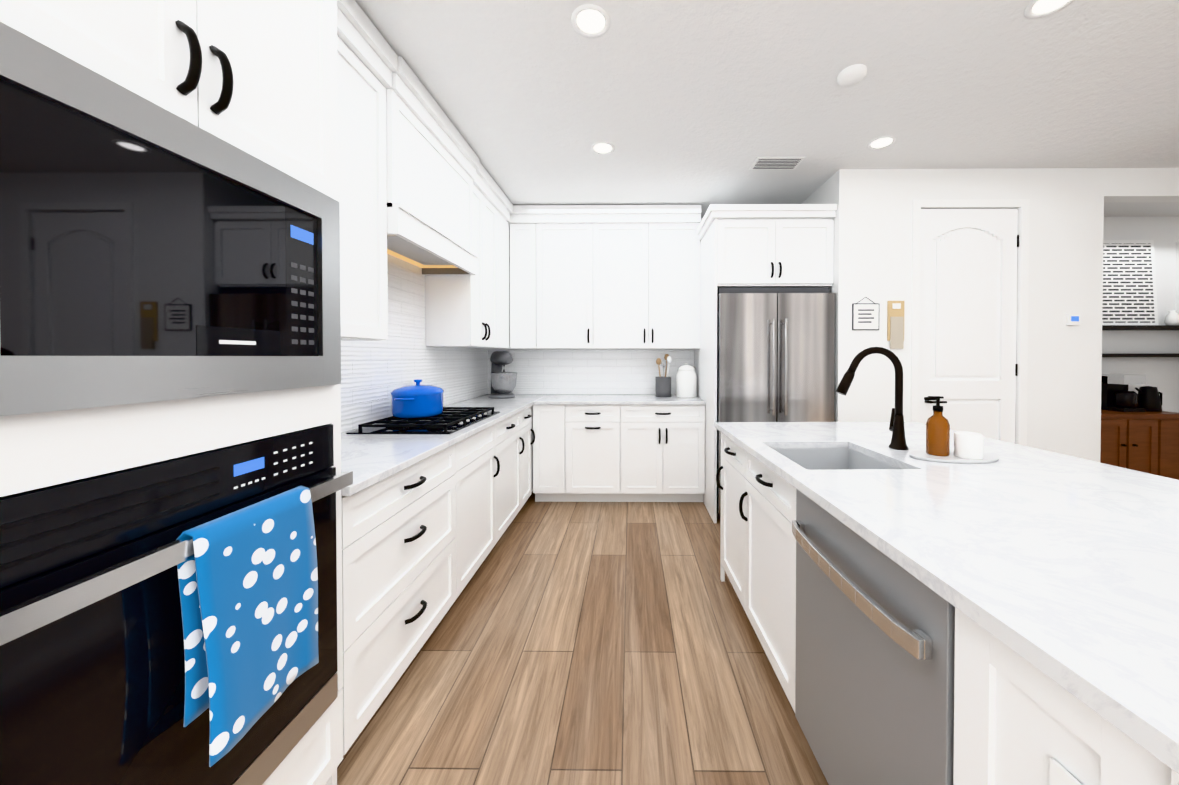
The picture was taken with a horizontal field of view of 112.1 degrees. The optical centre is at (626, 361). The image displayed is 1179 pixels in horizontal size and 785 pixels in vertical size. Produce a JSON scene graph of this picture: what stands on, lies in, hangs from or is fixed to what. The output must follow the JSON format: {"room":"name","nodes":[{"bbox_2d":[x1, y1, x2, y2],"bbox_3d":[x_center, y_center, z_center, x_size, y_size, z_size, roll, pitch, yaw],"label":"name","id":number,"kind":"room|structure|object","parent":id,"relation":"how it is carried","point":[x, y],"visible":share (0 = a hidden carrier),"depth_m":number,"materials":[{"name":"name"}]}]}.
{"room":"kitchen","nodes":[
{"label":"kitchen","id":0,"kind":"room"},
{"bbox_2d":[342,253,486,432],"bbox_3d":[-1.524,-0.056,0.129,0.120,2.710,8.110,0,1,1],"label":"wall","id":1,"kind":"structure","parent":0,"point":[402,263],"depth_m":2.58,"materials":[{"name":"white paint"}]},
{"bbox_2d":[337,8,391,340],"bbox_3d":[-1.284,-0.716,1.509,0.327,1.250,0.684,0,1,1],"label":"upper cabinet","id":2,"kind":"object","parent":1,"relation":"attached to","point":[363,78],"depth_m":1.69,"materials":[{"name":"white wood"}]},
{"bbox_2d":[340,261,487,432],"bbox_3d":[-1.436,-0.125,2.622,0.007,0.956,2.880,0,1,1],"label":"tile backsplash","id":3,"kind":"structure","parent":1,"relation":"attached to","point":[374,374],"depth_m":2.52,"materials":[{"name":"white tile"}]},
{"bbox_2d":[386,56,479,275],"bbox_3d":[-1.241,-1.014,2.330,0.397,0.821,0.960,0,1,1],"label":"range hood","id":4,"kind":"object","parent":1,"relation":"attached to","point":[433,162],"visible":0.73,"depth_m":2.19,"materials":[{"name":"white wood"}]},
{"bbox_2d":[425,172,488,347],"bbox_3d":[-1.270,-0.733,2.974,0.327,1.250,0.314,0,1,1],"label":"upper cabinet","id":5,"kind":"object","parent":1,"relation":"attached to","point":[468,311],"depth_m":2.82,"materials":[{"name":"white wood"}]},
{"bbox_2d":[471,204,509,348],"bbox_3d":[-1.265,-0.740,3.524,0.327,1.250,0.393,0,1,1],"label":"upper cabinet","id":6,"kind":"object","parent":1,"relation":"attached to","point":[505,228],"depth_m":3.61,"materials":[{"name":"white wood"}]},
{"bbox_2d":[489,192,500,347],"bbox_3d":[-1.268,-0.736,3.201,0.327,1.250,0.366,0,1,1],"label":"upper cabinet","id":7,"kind":"object","parent":1,"relation":"attached to","point":[494,204],"depth_m":3.33,"materials":[{"name":"white wood"}]},
{"bbox_2d":[337,491,828,784],"bbox_3d":[2.560,1.325,0.482,8.340,0.060,8.920,0,1,1],"label":"floor","id":8,"kind":"structure","parent":0,"point":[592,643],"depth_m":1.61,"materials":[{"name":"brown wood"}]},
{"bbox_2d":[0,0,342,784],"bbox_3d":[-1.124,-0.057,0.764,0.662,2.698,0.812,0,1,1],"label":"tall cabinet","id":9,"kind":"object","parent":8,"relation":"on","point":[256,78],"visible":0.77,"depth_m":0.81,"materials":[{"name":"white wood"}]},
{"bbox_2d":[0,22,340,415],"bbox_3d":[-1.081,-0.191,0.791,0.514,0.521,0.695,0,1,1],"label":"built-in microwave","id":10,"kind":"object","parent":9,"relation":"in","point":[150,251],"visible":1,"depth_m":0.68,"materials":[{"name":"grey"}]},
{"bbox_2d":[0,424,352,784],"bbox_3d":[-1.091,0.577,0.800,0.632,0.785,0.675,0,1,1],"label":"wall oven","id":11,"kind":"object","parent":9,"relation":"in","point":[92,675],"visible":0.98,"depth_m":0.66,"materials":[{"name":"grey"}]},
{"bbox_2d":[176,486,318,766],"bbox_3d":[-0.773,0.517,0.839,0.057,0.430,0.262,0,1,1],"label":"hanging towel","id":12,"kind":"object","parent":11,"relation":"hanging from","point":[248,582],"visible":0.98,"depth_m":0.79,"materials":[{"name":"blue fabric"}]},
{"bbox_2d":[341,439,464,754],"bbox_3d":[-1.143,0.840,1.596,0.607,0.884,0.824,0,1,1],"label":"base cabinet","id":13,"kind":"object","parent":8,"relation":"on","point":[420,539],"depth_m":1.46,"materials":[{"name":"white wood"}]},
{"bbox_2d":[341,394,540,495],"bbox_3d":[-1.120,0.370,2.620,0.635,0.030,2.884,0,1,1],"label":"countertop","id":14,"kind":"structure","parent":13,"relation":"on","point":[368,460],"depth_m":1.72,"materials":[{"name":"stone"}]},
{"bbox_2d":[346,407,499,433],"bbox_3d":[-1.130,0.338,2.345,0.515,0.042,0.760,0,1,1],"label":"gas cooktop","id":15,"kind":"object","parent":14,"relation":"in","point":[449,420],"visible":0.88,"depth_m":2.11,"materials":[{"name":"black metal"}]},
{"bbox_2d":[391,379,443,417],"bbox_3d":[-1.228,0.212,2.335,0.278,0.209,0.346,0,1,1],"label":"pot","id":16,"kind":"object","parent":15,"relation":"on","point":[418,400],"visible":1,"depth_m":2.23,"materials":[{"name":"blue metal"}]},
{"bbox_2d":[488,351,516,398],"bbox_3d":[-1.175,0.122,3.746,0.288,0.439,0.287,0,1,1],"label":"stand mixer","id":17,"kind":"object","parent":14,"relation":"on","point":[503,384],"visible":1,"depth_m":3.66,"materials":[{"name":"silver metal"}]},
{"bbox_2d":[465,421,500,585],"bbox_3d":[-1.137,0.832,2.265,0.607,0.884,0.627,0,1,1],"label":"base cabinet","id":18,"kind":"object","parent":8,"relation":"on","point":[483,448],"depth_m":2.31,"materials":[{"name":"white wood"}]},
{"bbox_2d":[501,409,524,535],"bbox_3d":[-1.132,0.826,2.811,0.607,0.884,0.693,0,1,1],"label":"base cabinet","id":19,"kind":"object","parent":8,"relation":"on","point":[512,427],"depth_m":2.90,"materials":[{"name":"white wood"}]},
{"bbox_2d":[525,405,532,502],"bbox_3d":[-1.127,0.820,3.242,0.607,0.884,0.395,0,1,1],"label":"base cabinet","id":20,"kind":"object","parent":8,"relation":"on","point":[528,411],"depth_m":3.38,"materials":[{"name":"white wood"}]},
{"bbox_2d":[533,405,572,501],"bbox_3d":[-0.643,0.815,3.760,0.349,0.884,0.606,0,1,1],"label":"base cabinet","id":21,"kind":"object","parent":8,"relation":"on","point":[552,424],"depth_m":3.46,"materials":[{"name":"white wood"}]},
{"bbox_2d":[573,405,628,501],"bbox_3d":[-0.290,0.815,3.756,0.603,0.884,0.606,0,1,1],"label":"base cabinet","id":22,"kind":"object","parent":8,"relation":"on","point":[618,453],"depth_m":3.46,"materials":[{"name":"white wood"}]},
{"bbox_2d":[629,405,704,501],"bbox_3d":[0.288,0.815,3.751,0.798,0.884,0.606,0,1,1],"label":"base cabinet","id":23,"kind":"object","parent":8,"relation":"on","point":[667,442],"depth_m":3.45,"materials":[{"name":"white wood"}]},
{"bbox_2d":[537,394,705,404],"bbox_3d":[-0.040,0.357,3.736,1.454,0.030,0.632,0,1,1],"label":"countertop","id":24,"kind":"structure","parent":23,"relation":"on","point":[546,399],"depth_m":3.48,"materials":[{"name":"stone"}]},
{"bbox_2d":[656,354,671,396],"bbox_3d":[0.358,0.135,3.809,0.155,0.413,0.150,0,1,1],"label":"utensil crock","id":25,"kind":"object","parent":24,"relation":"on","point":[663,386],"visible":1,"depth_m":3.76,"materials":[{"name":"grey ceramic"}]},
{"bbox_2d":[676,363,696,397],"bbox_3d":[0.576,0.179,3.797,0.196,0.324,0.196,0,1,1],"label":"canister","id":26,"kind":"object","parent":24,"relation":"on","point":[686,380],"visible":1,"depth_m":3.72,"materials":[{"name":"white ceramic"}]},
{"bbox_2d":[717,287,834,518],"bbox_3d":[1.155,0.330,3.486,0.878,1.820,1.056,0,1,1],"label":"refrigerator","id":27,"kind":"object","parent":8,"relation":"on","point":[775,354],"visible":0.56,"depth_m":3.02,"materials":[{"name":"grey metal"}]},
{"bbox_2d":[714,426,1178,784],"bbox_3d":[1.111,0.843,1.333,1.170,0.886,1.963,0,1,-1],"label":"kitchen island","id":28,"kind":"object","parent":8,"relation":"on","point":[1017,721],"depth_m":0.64,"materials":[{"name":"white wood"}]},
{"bbox_2d":[792,489,954,784],"bbox_3d":[0.853,0.844,1.015,0.674,0.867,0.604,0,1,-1],"label":"dishwasher","id":29,"kind":"object","parent":28,"relation":"in","point":[875,660],"visible":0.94,"depth_m":0.92,"materials":[{"name":"grey metal"}]},
{"bbox_2d":[714,422,1178,761],"bbox_3d":[0.775,0.385,1.334,0.482,0.030,2.000,0,1,-1],"label":"island countertop","id":30,"kind":"structure","parent":28,"relation":"on","point":[1101,611],"depth_m":0.72,"materials":[{"name":"white stone"}]},
{"bbox_2d":[774,446,897,469],"bbox_3d":[0.812,0.498,1.576,0.424,0.226,0.464,0,1,-1],"label":"sink","id":31,"kind":"object","parent":30,"relation":"in","point":[812,457],"depth_m":1.79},
{"bbox_2d":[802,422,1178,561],"bbox_3d":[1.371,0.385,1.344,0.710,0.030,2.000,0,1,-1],"label":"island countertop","id":32,"kind":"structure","parent":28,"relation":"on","point":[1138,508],"depth_m":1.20,"materials":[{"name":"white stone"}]},
{"bbox_2d":[836,347,907,449],"bbox_3d":[1.028,0.152,1.676,0.300,0.428,0.100,0,1,-1],"label":"faucet","id":33,"kind":"object","parent":32,"relation":"on","point":[897,429],"visible":1,"depth_m":1.65,"materials":[{"name":"brown metal"}]},
{"bbox_2d":[909,450,999,463],"bbox_3d":[1.244,0.362,1.506,0.320,0.012,0.170,0,1,-1],"label":"marble tray","id":34,"kind":"object","parent":32,"relation":"on","point":[950,458],"visible":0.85,"depth_m":1.46,"materials":[{"name":"grey stone"}]},
{"bbox_2d":[924,396,949,456],"bbox_3d":[1.183,0.245,1.514,0.086,0.222,0.072,0,1,-1],"label":"soap bottle","id":35,"kind":"object","parent":34,"relation":"on","point":[937,433],"visible":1,"depth_m":1.49,"materials":[{"name":"brown glass"}]},
{"bbox_2d":[954,431,982,459],"bbox_3d":[1.274,0.313,1.476,0.084,0.088,0.084,0,1,-1],"label":"candle","id":36,"kind":"object","parent":34,"relation":"on","point":[968,445],"visible":1,"depth_m":1.45,"materials":[{"name":"white wax"}]},
{"bbox_2d":[1100,410,1178,479],"bbox_3d":[4.686,0.867,3.788,0.890,0.780,0.452,0,1,1],"label":"sideboard","id":37,"kind":"object","parent":8,"relation":"on","point":[1146,442],"visible":0.4,"depth_m":3.59,"materials":[{"name":"brown wood"}]},
{"bbox_2d":[1101,374,1145,411],"bbox_3d":[4.751,0.301,3.802,0.200,0.350,0.214,0,1,1],"label":"coffee maker","id":38,"kind":"object","parent":37,"relation":"on","point":[1117,395],"visible":0.94,"depth_m":3.76,"materials":[{"name":"black plastic"}]},
{"bbox_2d":[1135,386,1161,411],"bbox_3d":[4.992,0.357,3.788,0.252,0.240,0.160,0,1,1],"label":"kettle","id":39,"kind":"object","parent":37,"relation":"on","point":[1149,399],"visible":0.9,"depth_m":3.74,"materials":[{"name":"black plastic"}]},
{"bbox_2d":[355,0,1178,217],"bbox_3d":[2.560,-1.444,0.449,8.340,0.060,8.920,0,1,1],"label":"ceiling","id":40,"kind":"structure","parent":0,"point":[704,104],"depth_m":2.09,"materials":[{"name":"white paint"}]},
{"bbox_2d":[571,4,609,37],"bbox_3d":[-0.149,-1.426,1.665,0.164,0.006,0.164,0,1,1],"label":"recessed light","id":41,"kind":"object","parent":40,"relation":"in","point":[590,20],"visible":1,"depth_m":1.66,"materials":[{"name":"white plastic"}]},
{"bbox_2d":[591,141,614,154],"bbox_3d":[-0.160,-1.438,2.675,0.164,0.006,0.164,0,1,1],"label":"recessed light","id":42,"kind":"object","parent":40,"relation":"in","point":[605,147],"visible":1,"depth_m":2.67,"materials":[{"name":"white plastic"}]},
{"bbox_2d":[749,157,804,169],"bbox_3d":[1.093,-1.438,2.884,0.340,0.010,0.180,0,1,1],"label":"ceiling vent","id":43,"kind":"object","parent":40,"relation":"in","point":[776,163],"visible":1,"depth_m":2.88,"materials":[{"name":"white plastic"}]},
{"bbox_2d":[837,64,866,86],"bbox_3d":[1.124,-1.415,1.973,0.130,0.034,0.130,0,1,1],"label":"smoke detector","id":44,"kind":"object","parent":40,"relation":"attached to","point":[852,75],"visible":0.96,"depth_m":1.95,"materials":[{"name":"white plastic"}]},
{"bbox_2d":[867,136,896,149],"bbox_3d":[1.680,-1.437,2.608,0.164,0.006,0.164,0,1,1],"label":"recessed light","id":45,"kind":"object","parent":40,"relation":"in","point":[880,142],"visible":1,"depth_m":2.60,"materials":[{"name":"white plastic"}]},
{"bbox_2d":[1024,0,1074,18],"bbox_3d":[1.690,-1.425,1.568,0.164,0.006,0.164,0,1,1],"label":"recessed light","id":46,"kind":"object","parent":40,"relation":"in","point":[1041,7],"visible":1,"depth_m":1.60,"materials":[{"name":"white plastic"}]},
{"bbox_2d":[801,179,828,203],"bbox_3d":[1.669,-0.096,3.583,0.120,2.710,0.902,0,1,1],"label":"wall","id":47,"kind":"structure","parent":0,"point":[821,195],"depth_m":3.28,"materials":[{"name":"white paint"}]},
{"bbox_2d":[700,204,835,303],"bbox_3d":[1.157,-0.896,3.543,0.896,0.610,0.967,0,1,1],"label":"upper cabinet","id":48,"kind":"object","parent":47,"relation":"attached to","point":[742,245],"depth_m":3.07,"materials":[{"name":"white wood"}]},
{"bbox_2d":[487,216,1178,412],"bbox_3d":[2.594,-0.102,4.085,8.040,2.710,0.120,0,1,1],"label":"wall","id":49,"kind":"structure","parent":0,"point":[1161,373],"depth_m":4.00,"materials":[{"name":"white paint"}]},
{"bbox_2d":[508,212,543,348],"bbox_3d":[-0.941,-0.745,3.884,0.309,1.250,0.327,0,1,1],"label":"upper cabinet","id":50,"kind":"object","parent":49,"relation":"attached to","point":[526,228],"depth_m":3.73,"materials":[{"name":"white wood"}]},
{"bbox_2d":[544,212,599,348],"bbox_3d":[-0.578,-0.745,3.881,0.653,1.250,0.327,0,1,1],"label":"upper cabinet","id":51,"kind":"object","parent":49,"relation":"attached to","point":[571,239],"depth_m":3.73,"materials":[{"name":"white wood"}]},
{"bbox_2d":[488,350,693,393],"bbox_3d":[-0.353,0.109,4.051,2.086,0.455,0.008,0,1,1],"label":"tile backsplash","id":52,"kind":"structure","parent":49,"relation":"attached to","point":[538,371],"depth_m":4.05,"materials":[{"name":"white tile"}]},
{"bbox_2d":[600,212,703,351],"bbox_3d":[0.161,-0.744,3.874,1.062,1.250,0.327,0,1,1],"label":"upper cabinet","id":53,"kind":"object","parent":49,"relation":"attached to","point":[619,276],"depth_m":3.72,"materials":[{"name":"white wood"}]},
{"bbox_2d":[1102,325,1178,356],"bbox_3d":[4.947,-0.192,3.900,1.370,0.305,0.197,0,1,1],"label":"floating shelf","id":54,"kind":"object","parent":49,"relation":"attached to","point":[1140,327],"visible":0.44,"depth_m":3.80,"materials":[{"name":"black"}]},
{"bbox_2d":[1102,240,1157,324],"bbox_3d":[4.928,-0.775,3.933,0.630,0.860,0.065,0,1,1],"label":"sign","id":55,"kind":"object","parent":54,"relation":"on","point":[1129,287],"visible":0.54,"depth_m":3.92,"materials":[{"name":"white paper"}]},
{"bbox_2d":[1164,311,1178,324],"bbox_3d":[5.372,-0.420,3.895,0.100,0.150,0.100,0,1,1],"label":"vase","id":56,"kind":"object","parent":54,"relation":"on","point":[1171,317],"visible":0.9,"depth_m":3.87,"materials":[{"name":"white ceramic"}]},
{"bbox_2d":[1175,242,1178,314],"bbox_3d":[5.998,-0.831,3.968,0.930,0.730,0.031,0,1,1],"label":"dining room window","id":57,"kind":"structure","parent":49,"relation":"in","point":[1177,280],"depth_m":3.98,"materials":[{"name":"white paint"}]},
{"bbox_2d":[829,168,1103,461],"bbox_3d":[2.595,-0.090,3.039,1.982,2.710,0.132,0,1,1],"label":"wall","id":58,"kind":"structure","parent":0,"point":[877,233],"depth_m":2.98,"materials":[{"name":"white paint"}]},
{"bbox_2d":[852,297,879,329],"bbox_3d":[1.803,-0.360,2.983,0.200,0.252,0.011,0,1,1],"label":"sign","id":59,"kind":"object","parent":58,"relation":"attached to","point":[865,316],"visible":1,"depth_m":2.98,"materials":[{"name":"white"}]},
{"bbox_2d":[887,301,903,348],"bbox_3d":[2.028,-0.274,2.978,0.120,0.360,0.019,0,1,1],"label":"tag","id":60,"kind":"object","parent":58,"relation":"attached to","point":[895,323],"visible":1,"depth_m":2.97,"materials":[{"name":"beige wood"}]},
{"bbox_2d":[919,209,1018,443],"bbox_3d":[2.581,0.052,2.990,0.744,2.404,0.093,0,1,1],"label":"pantry door","id":61,"kind":"structure","parent":58,"relation":"in","point":[968,367],"depth_m":3.00,"materials":[{"name":"white paint"}]},
{"bbox_2d":[1066,314,1080,324],"bbox_3d":[3.346,-0.309,2.964,0.085,0.080,0.022,0,1,1],"label":"thermostat","id":62,"kind":"object","parent":58,"relation":"attached to","point":[1073,319],"visible":0.93,"depth_m":2.95,"materials":[{"name":"white plastic"}]},
{"bbox_2d":[1104,168,1178,201],"bbox_3d":[5.089,-1.339,3.007,3.030,0.210,0.120,0,1,1],"label":"header beam","id":63,"kind":"structure","parent":0,"point":[1141,184],"depth_m":2.96,"materials":[{"name":"white paint"}]}
]}

